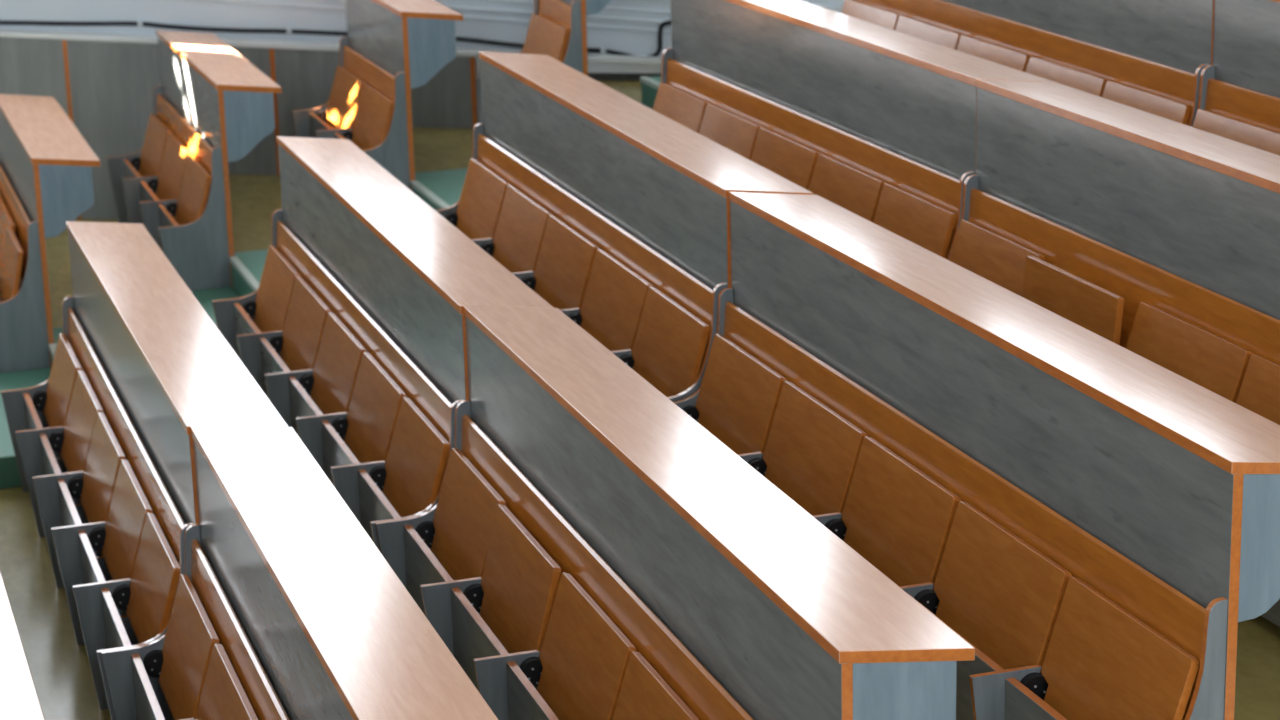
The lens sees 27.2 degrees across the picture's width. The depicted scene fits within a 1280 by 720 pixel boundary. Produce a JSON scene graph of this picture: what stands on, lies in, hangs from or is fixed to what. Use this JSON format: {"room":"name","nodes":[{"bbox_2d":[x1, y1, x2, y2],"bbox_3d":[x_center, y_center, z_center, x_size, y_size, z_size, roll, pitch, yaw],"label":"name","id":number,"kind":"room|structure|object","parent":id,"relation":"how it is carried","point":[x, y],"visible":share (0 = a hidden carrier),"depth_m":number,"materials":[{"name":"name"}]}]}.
{"room":"lecture hall","nodes":[
{"label":"lecture hall","id":0,"kind":"room"},
{"bbox_2d":[0,487,111,719],"bbox_3d":[-1.186,1.914,6.340,0.809,0.986,16.609,-7,16,-17],"label":"floor","id":1,"kind":"structure","parent":0,"point":[60,669],"depth_m":8.45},
{"bbox_2d":[0,164,49,372],"bbox_3d":[-2.832,-0.401,11.553,0.287,0.728,1.656,-7,16,-17],"label":"bench","id":2,"kind":"object","parent":1,"relation":"on","point":[23,326],"visible":0.97,"depth_m":10.85,"materials":[{"name":"grey wood"}]},
{"bbox_2d":[0,367,50,488],"bbox_3d":[-2.419,0.254,10.311,0.398,0.125,1.185,-7,16,-17],"label":"step","id":3,"kind":"structure","parent":1,"relation":"on","point":[9,473],"depth_m":10.15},
{"bbox_2d":[0,37,80,217],"bbox_3d":[-3.336,-1.075,13.260,1.105,1.139,0.016,2,16,12],"label":"wainscot panel","id":4,"kind":"object","parent":1,"relation":"on","point":[28,66],"visible":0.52,"depth_m":13.07,"materials":[{"name":"grey laminate"}]},
{"bbox_2d":[0,94,100,367],"bbox_3d":[-2.573,-0.557,11.603,0.273,0.990,1.660,-7,16,-17],"label":"desk","id":5,"kind":"object","parent":1,"relation":"on","point":[47,162],"visible":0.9,"depth_m":10.89,"materials":[{"name":"brown wood"}]},
{"bbox_2d":[0,296,193,719],"bbox_3d":[-1.753,0.464,8.416,0.287,0.714,2.713,-7,16,-17],"label":"bench","id":6,"kind":"object","parent":1,"relation":"on","point":[112,528],"visible":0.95,"depth_m":8.18,"materials":[{"name":"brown wood"}]},
{"bbox_2d":[66,221,287,524],"bbox_3d":[-1.494,0.300,8.461,0.273,0.990,2.718,-7,16,-17],"label":"desk","id":7,"kind":"object","parent":1,"relation":"on","point":[168,364],"visible":0.57,"depth_m":8.05,"materials":[{"name":"brown wood"}]},
{"bbox_2d":[101,524,288,719],"bbox_3d":[-0.884,1.141,5.912,0.287,0.718,2.747,-6,16,-17],"label":"bench","id":8,"kind":"object","parent":1,"relation":"on","point":[205,666],"visible":1,"depth_m":6.83,"materials":[{"name":"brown wood"}]},
{"bbox_2d":[190,426,497,719],"bbox_3d":[-0.625,0.981,5.958,0.273,0.990,2.749,-6,16,-17],"label":"desk","id":9,"kind":"object","parent":1,"relation":"on","point":[334,631],"visible":0.98,"depth_m":6.00,"materials":[{"name":"brown wood"}]},
{"bbox_2d":[45,218,118,327],"bbox_3d":[-0.350,1.786,6.330,0.799,1.197,16.123,-7,16,-17],"label":"floor","id":10,"kind":"structure","parent":0,"point":[57,247],"depth_m":12.18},
{"bbox_2d":[49,327,62,362],"bbox_3d":[-2.088,0.073,10.521,0.402,0.099,1.450,-7,16,-17],"label":"step","id":11,"kind":"structure","parent":10,"relation":"on","point":[56,331],"depth_m":10.92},
{"bbox_2d":[106,85,230,290],"bbox_3d":[-2.150,-0.740,11.941,0.287,0.728,1.676,-7,16,-17],"label":"bench","id":12,"kind":"object","parent":10,"relation":"on","point":[173,186],"visible":0.93,"depth_m":11.60,"materials":[{"name":"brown wood"}]},
{"bbox_2d":[67,40,279,218],"bbox_3d":[-2.280,-1.122,13.003,1.082,0.895,0.016,2,16,12],"label":"wainscot panel","id":13,"kind":"object","parent":10,"relation":"on","point":[112,84],"visible":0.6,"depth_m":13.00,"materials":[{"name":"grey laminate"}]},
{"bbox_2d":[191,287,239,326],"bbox_3d":[-1.731,-0.086,10.678,0.398,0.125,1.210,-7,16,-17],"label":"step","id":14,"kind":"structure","parent":10,"relation":"on","point":[205,297],"depth_m":11.12,"materials":[{"name":"green carpet"}]},
{"bbox_2d":[156,30,281,288],"bbox_3d":[-1.891,-0.896,11.990,0.273,0.990,1.680,-7,16,-17],"label":"desk","id":15,"kind":"object","parent":10,"relation":"on","point":[228,101],"visible":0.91,"depth_m":11.36,"materials":[{"name":"brown wood"}]},
{"bbox_2d":[212,209,462,550],"bbox_3d":[-1.046,0.133,8.750,0.287,0.714,2.740,-6,16,-17],"label":"bench","id":16,"kind":"object","parent":10,"relation":"on","point":[382,433],"visible":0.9,"depth_m":8.49,"materials":[{"name":"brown wood"}]},
{"bbox_2d":[276,136,553,403],"bbox_3d":[-0.786,-0.031,8.794,0.273,0.990,2.746,-6,16,-17],"label":"desk","id":17,"kind":"object","parent":10,"relation":"on","point":[405,264],"visible":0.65,"depth_m":8.39,"materials":[{"name":"brown wood"}]},
{"bbox_2d":[375,400,753,719],"bbox_3d":[-0.181,0.813,6.234,0.287,0.719,2.741,-6,16,-17],"label":"bench","id":18,"kind":"object","parent":10,"relation":"on","point":[555,618],"visible":0.92,"depth_m":6.53,"materials":[{"name":"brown wood"}]},
{"bbox_2d":[463,306,974,719],"bbox_3d":[0.079,0.653,6.280,0.273,0.990,2.743,-6,16,-17],"label":"desk","id":19,"kind":"object","parent":10,"relation":"on","point":[793,622],"visible":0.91,"depth_m":5.72,"materials":[{"name":"brown wood"}]},
{"bbox_2d":[229,174,281,296],"bbox_3d":[0.486,1.643,6.318,0.809,1.438,15.644,-7,16,-17],"label":"floor","id":20,"kind":"structure","parent":0,"point":[254,198],"depth_m":12.22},
{"bbox_2d":[229,250,267,296],"bbox_3d":[-1.366,-0.258,10.802,0.412,0.129,1.290,-7,16,-17],"label":"step","id":21,"kind":"structure","parent":20,"relation":"on","point":[246,267],"depth_m":11.10,"materials":[{"name":"green carpet"}]},
{"bbox_2d":[291,36,409,188],"bbox_3d":[-1.312,-1.004,11.896,0.287,0.728,1.126,-7,16,-17],"label":"bench","id":22,"kind":"object","parent":20,"relation":"on","point":[366,105],"visible":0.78,"depth_m":11.76,"materials":[{"name":"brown wood"}]},
{"bbox_2d":[274,49,476,136],"bbox_3d":[-1.269,-1.186,12.752,1.012,0.622,0.016,2,16,12],"label":"wainscot panel","id":23,"kind":"object","parent":20,"relation":"on","point":[305,78],"visible":0.55,"depth_m":12.71,"materials":[{"name":"grey laminate"}]},
{"bbox_2d":[346,0,462,190],"bbox_3d":[-1.054,-1.160,11.945,0.273,0.990,1.130,-7,16,-17],"label":"desk","id":24,"kind":"object","parent":20,"relation":"on","point":[415,38],"visible":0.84,"depth_m":11.38,"materials":[{"name":"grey wood"}]},
{"bbox_2d":[435,123,726,401],"bbox_3d":[-0.304,-0.207,8.997,0.287,0.716,2.783,-6,16,-17],"label":"bench","id":25,"kind":"object","parent":20,"relation":"on","point":[656,317],"visible":0.56,"depth_m":8.71,"materials":[{"name":"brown wood"}]},
{"bbox_2d":[479,51,812,374],"bbox_3d":[-0.046,-0.373,9.041,0.273,0.990,2.785,-6,16,-17],"label":"desk","id":26,"kind":"object","parent":20,"relation":"on","point":[666,184],"visible":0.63,"depth_m":8.63,"materials":[{"name":"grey wood"}]},
{"bbox_2d":[673,287,1227,719],"bbox_3d":[0.578,0.484,6.466,0.287,0.708,2.737,-7,16,-18],"label":"bench","id":27,"kind":"object","parent":20,"relation":"on","point":[1060,624],"visible":0.62,"depth_m":6.05,"materials":[{"name":"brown wood"}]},
{"bbox_2d":[729,191,1279,719],"bbox_3d":[0.836,0.318,6.513,0.273,0.990,2.739,-7,16,-18],"label":"desk","id":28,"kind":"object","parent":20,"relation":"on","point":[1181,479],"visible":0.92,"depth_m":5.94,"materials":[{"name":"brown wood"}]},
{"bbox_2d":[0,0,844,123],"bbox_3d":[-1.399,-4.182,12.145,19.513,9.600,0.257,2,16,12],"label":"wall","id":29,"kind":"structure","parent":0,"point":[174,12],"depth_m":12.80,"materials":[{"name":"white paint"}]},
{"bbox_2d":[137,20,142,26],"bbox_3d":[-2.446,-1.646,12.957,0.022,0.032,0.050,-7,16,-17],"label":"clip","id":30,"kind":"object","parent":29,"relation":"attached to","point":[140,22],"visible":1,"depth_m":12.94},
{"bbox_2d":[285,28,291,34],"bbox_3d":[-1.698,-1.588,12.801,0.022,0.032,0.050,-7,16,-17],"label":"clip","id":31,"kind":"object","parent":29,"relation":"attached to","point":[289,30],"visible":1,"depth_m":12.78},
{"bbox_2d":[0,29,661,64],"bbox_3d":[-1.266,-1.492,12.697,11.714,0.378,0.094,2,16,12],"label":"trim","id":32,"kind":"structure","parent":29,"relation":"attached to","point":[10,33],"depth_m":12.78,"materials":[{"name":"white paint"}]},
{"bbox_2d":[0,20,670,56],"bbox_3d":[-1.961,-1.572,12.866,6.531,0.191,0.022,2,16,12],"label":"cable","id":33,"kind":"object","parent":29,"relation":"attached to","point":[2,22],"visible":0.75,"depth_m":12.84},
{"bbox_2d":[200,0,670,32],"bbox_3d":[-1.286,-1.673,12.694,11.671,0.714,0.020,2,16,12],"label":"trim","id":34,"kind":"structure","parent":29,"relation":"attached to","point":[228,1],"depth_m":12.59,"materials":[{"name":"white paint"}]},
{"bbox_2d":[323,0,666,23],"bbox_3d":[-1.286,-1.714,12.681,11.673,0.716,0.023,2,16,12],"label":"trim","id":35,"kind":"structure","parent":29,"relation":"attached to","point":[448,6],"depth_m":12.52,"materials":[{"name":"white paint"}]},
{"bbox_2d":[475,57,661,77],"bbox_3d":[-0.210,-1.379,12.500,1.231,0.103,0.069,2,16,12],"label":"trim","id":36,"kind":"structure","parent":29,"relation":"attached to","point":[594,67],"depth_m":12.44,"materials":[{"name":"white paint"}]},
{"bbox_2d":[476,0,670,13],"bbox_3d":[-1.288,-1.760,12.671,11.670,0.712,0.018,2,16,12],"label":"trim","id":37,"kind":"structure","parent":29,"relation":"attached to","point":[506,1],"depth_m":12.43,"materials":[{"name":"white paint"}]},
{"bbox_2d":[598,47,605,53],"bbox_3d":[-0.178,-1.458,12.489,0.022,0.032,0.050,-7,16,-17],"label":"clip","id":38,"kind":"object","parent":29,"relation":"attached to","point":[602,49],"visible":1,"depth_m":12.47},
{"bbox_2d":[588,72,660,80],"bbox_3d":[-0.068,-1.329,12.436,0.943,0.034,0.017,2,16,12],"label":"baseboard","id":39,"kind":"structure","parent":29,"relation":"attached to","point":[597,76],"depth_m":12.43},
{"bbox_2d":[653,0,842,12],"bbox_3d":[-1.288,-1.823,12.646,11.677,0.730,0.030,2,16,12],"label":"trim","id":40,"kind":"structure","parent":29,"relation":"attached to","point":[830,7],"depth_m":12.19,"materials":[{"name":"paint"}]},
{"bbox_2d":[596,80,652,109],"bbox_3d":[2.178,1.354,6.292,0.809,1.924,14.667,-7,16,-17],"label":"floor","id":41,"kind":"structure","parent":0,"point":[631,89],"depth_m":12.26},
{"bbox_2d":[640,76,660,108],"bbox_3d":[0.446,-1.080,11.332,0.538,0.125,1.200,-7,16,-17],"label":"step","id":42,"kind":"structure","parent":41,"relation":"on","point":[650,85],"depth_m":11.71,"materials":[{"name":"green carpet"}]},
{"bbox_2d":[841,0,1208,126],"bbox_3d":[1.182,-0.881,9.441,0.287,0.728,2.744,-7,16,-18],"label":"bench","id":43,"kind":"object","parent":41,"relation":"on","point":[1171,93],"visible":0.12,"depth_m":9.07,"materials":[{"name":"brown wood"}]},
{"bbox_2d":[943,0,1214,73],"bbox_3d":[1.441,-1.038,9.489,0.273,0.990,2.749,-7,16,-18],"label":"desk","id":44,"kind":"object","parent":41,"relation":"on","point":[1178,34],"visible":0.03,"depth_m":8.57,"materials":[{"name":"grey wood"}]},
{"bbox_2d":[1192,65,1279,154],"bbox_3d":[2.067,-0.198,6.926,0.287,0.728,2.747,-7,16,-18],"label":"bench","id":45,"kind":"object","parent":41,"relation":"on","point":[1249,117],"visible":0.12,"depth_m":7.94,"materials":[{"name":"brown wood"}]},
{"bbox_2d":[1212,0,1279,97],"bbox_3d":[2.325,-0.355,6.975,0.273,0.990,2.749,-7,16,-18],"label":"desk","id":46,"kind":"object","parent":41,"relation":"on","point":[1246,33],"visible":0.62,"depth_m":7.92,"materials":[{"name":"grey wood"}]},
{"bbox_2d":[413,127,1279,719],"bbox_3d":[1.331,1.495,6.306,0.819,1.687,15.159,-7,16,-17],"label":"floor","id":47,"kind":"structure","parent":0,"point":[1257,686],"depth_m":6.16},
{"bbox_2d":[410,168,467,209],"bbox_3d":[-0.637,-0.611,11.084,0.422,0.137,1.320,-7,16,-17],"label":"step","id":48,"kind":"structure","parent":47,"relation":"on","point":[440,190],"depth_m":11.34,"materials":[{"name":"green carpet"}]},
{"bbox_2d":[519,0,582,72],"bbox_3d":[-0.479,-1.280,11.894,0.287,0.728,0.586,-7,16,-17],"label":"bench","id":49,"kind":"object","parent":47,"relation":"on","point":[554,29],"visible":0.27,"depth_m":11.75,"materials":[{"name":"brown wood"}]},
{"bbox_2d":[559,0,611,75],"bbox_3d":[-0.221,-1.436,11.944,0.273,0.990,0.590,-7,16,-17],"label":"desk","id":50,"kind":"object","parent":47,"relation":"on","point":[588,7],"visible":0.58,"depth_m":11.61,"materials":[{"name":"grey wood"}]},
{"bbox_2d":[653,48,974,259],"bbox_3d":[0.436,-0.535,9.196,0.287,0.706,2.664,-7,17,-18],"label":"bench","id":51,"kind":"object","parent":47,"relation":"on","point":[921,204],"visible":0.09,"depth_m":8.90,"materials":[{"name":"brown wood"}]},
{"bbox_2d":[670,0,1056,179],"bbox_3d":[0.694,-0.704,9.244,0.273,0.990,2.670,-7,17,-18],"label":"desk","id":52,"kind":"object","parent":47,"relation":"on","point":[913,98],"visible":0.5,"depth_m":8.81,"materials":[{"name":"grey wood"}]},
{"bbox_2d":[949,174,1279,626],"bbox_3d":[1.319,0.138,6.724,0.287,0.701,2.747,-7,16,-18],"label":"bench","id":53,"kind":"object","parent":47,"relation":"on","point":[1227,347],"visible":0.16,"depth_m":6.98,"materials":[{"name":"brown wood"}]},
{"bbox_2d":[976,79,1279,319],"bbox_3d":[1.577,-0.032,6.769,0.273,0.990,2.749,-7,16,-18],"label":"desk","id":54,"kind":"object","parent":47,"relation":"on","point":[1199,207],"visible":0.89,"depth_m":7.04,"materials":[{"name":"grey wood"}]},
{"bbox_3d":[-4.641,1.960,6.927,5.402,0.752,19.850,-7,16,-17],"label":"floor","id":55,"kind":"structure","parent":0,"visible":0},
{"bbox_2d":[0,572,44,719],"bbox_3d":[-1.378,1.294,5.777,0.273,0.990,2.749,-7,16,-17],"label":"desk","id":56,"kind":"object","parent":55,"relation":"on","point":[19,700],"visible":1,"depth_m":6.08,"materials":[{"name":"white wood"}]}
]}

